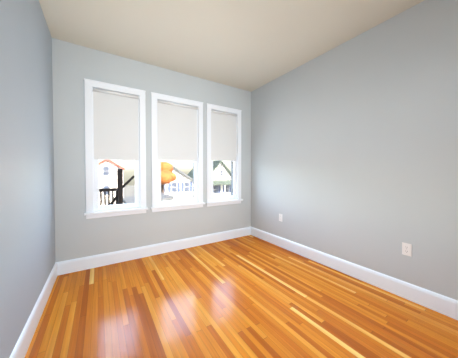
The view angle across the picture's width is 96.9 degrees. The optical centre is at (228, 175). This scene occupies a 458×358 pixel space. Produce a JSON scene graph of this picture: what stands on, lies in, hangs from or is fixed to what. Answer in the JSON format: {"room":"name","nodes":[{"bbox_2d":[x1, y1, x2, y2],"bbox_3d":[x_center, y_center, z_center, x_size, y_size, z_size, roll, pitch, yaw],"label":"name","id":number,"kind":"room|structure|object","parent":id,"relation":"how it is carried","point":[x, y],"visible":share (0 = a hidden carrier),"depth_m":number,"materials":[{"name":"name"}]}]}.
{"room":"empty room","nodes":[
{"label":"empty room","id":0,"kind":"room"},
{"bbox_2d":[0,0,54,357],"bbox_3d":[-0.896,-0.168,0.433,0.180,2.680,4.660,-1,1,-33],"label":"wall","id":1,"kind":"structure","parent":0,"point":[27,232],"depth_m":1.38,"materials":[{"name":"grey paint"}]},
{"bbox_2d":[9,262,60,357],"bbox_3d":[-0.813,1.095,0.510,0.018,0.151,4.300,-1,1,-33],"label":"baseboard","id":2,"kind":"structure","parent":1,"relation":"attached to","point":[21,347],"depth_m":1.52,"materials":[{"name":"white wood"}]},
{"bbox_2d":[52,38,250,261],"bbox_3d":[-0.831,-0.220,3.133,2.840,2.680,0.180,-1,1,-33],"label":"wall","id":3,"kind":"structure","parent":0,"point":[78,234],"depth_m":2.65,"materials":[{"name":"grey paint"}]},
{"bbox_2d":[84,78,147,218],"bbox_3d":[-1.490,-0.325,2.702,0.724,1.682,0.272,-1,1,-33],"label":"window","id":4,"kind":"structure","parent":3,"relation":"in","point":[115,145],"depth_m":2.63,"materials":[{"name":"white"}]},
{"bbox_2d":[60,227,248,274],"bbox_3d":[-0.773,1.046,3.076,2.790,0.151,0.018,-1,1,-33],"label":"baseboard","id":5,"kind":"structure","parent":3,"relation":"attached to","point":[84,263],"depth_m":2.81,"materials":[{"name":"white wood"}]},
{"bbox_2d":[150,92,204,211],"bbox_3d":[-0.804,-0.333,3.141,0.828,1.682,0.272,-1,1,-33],"label":"window","id":6,"kind":"structure","parent":3,"relation":"in","point":[177,150],"depth_m":3.07,"materials":[{"name":"white"}]},
{"bbox_2d":[206,103,242,206],"bbox_3d":[-0.123,-0.342,3.576,0.728,1.682,0.272,-1,1,-33],"label":"window","id":7,"kind":"structure","parent":3,"relation":"in","point":[223,155],"depth_m":3.52,"materials":[{"name":"white"}]},
{"bbox_2d":[39,0,423,91],"bbox_3d":[0.376,-1.584,1.219,3.200,0.120,4.660,-1,1,-33],"label":"ceiling","id":8,"kind":"structure","parent":0,"point":[250,45],"depth_m":2.14,"materials":[{"name":"paint"}]},
{"bbox_2d":[25,235,457,357],"bbox_3d":[0.376,1.216,1.273,3.200,0.120,4.660,-1,1,-33],"label":"floor","id":9,"kind":"structure","parent":0,"point":[249,296],"depth_m":1.69,"materials":[{"name":"brown wood"}]},
{"bbox_2d":[251,0,457,299],"bbox_3d":[1.648,-0.200,2.060,0.180,2.680,4.660,-1,1,-33],"label":"wall","id":10,"kind":"structure","parent":0,"point":[354,150],"depth_m":2.11,"materials":[{"name":"grey paint"}]},
{"bbox_2d":[249,226,457,319],"bbox_3d":[1.565,1.066,2.030,0.018,0.151,4.300,-1,1,-33],"label":"baseboard","id":11,"kind":"structure","parent":10,"relation":"attached to","point":[440,303],"depth_m":2.11,"materials":[{"name":"white wood"}]},
{"bbox_2d":[402,242,411,256],"bbox_3d":[1.655,0.684,1.891,0.007,0.115,0.070,-1,1,-33],"label":"electrical outlet","id":12,"kind":"object","parent":10,"relation":"attached to","point":[407,249],"visible":1,"depth_m":1.89,"materials":[{"name":"white plastic"}]}
]}

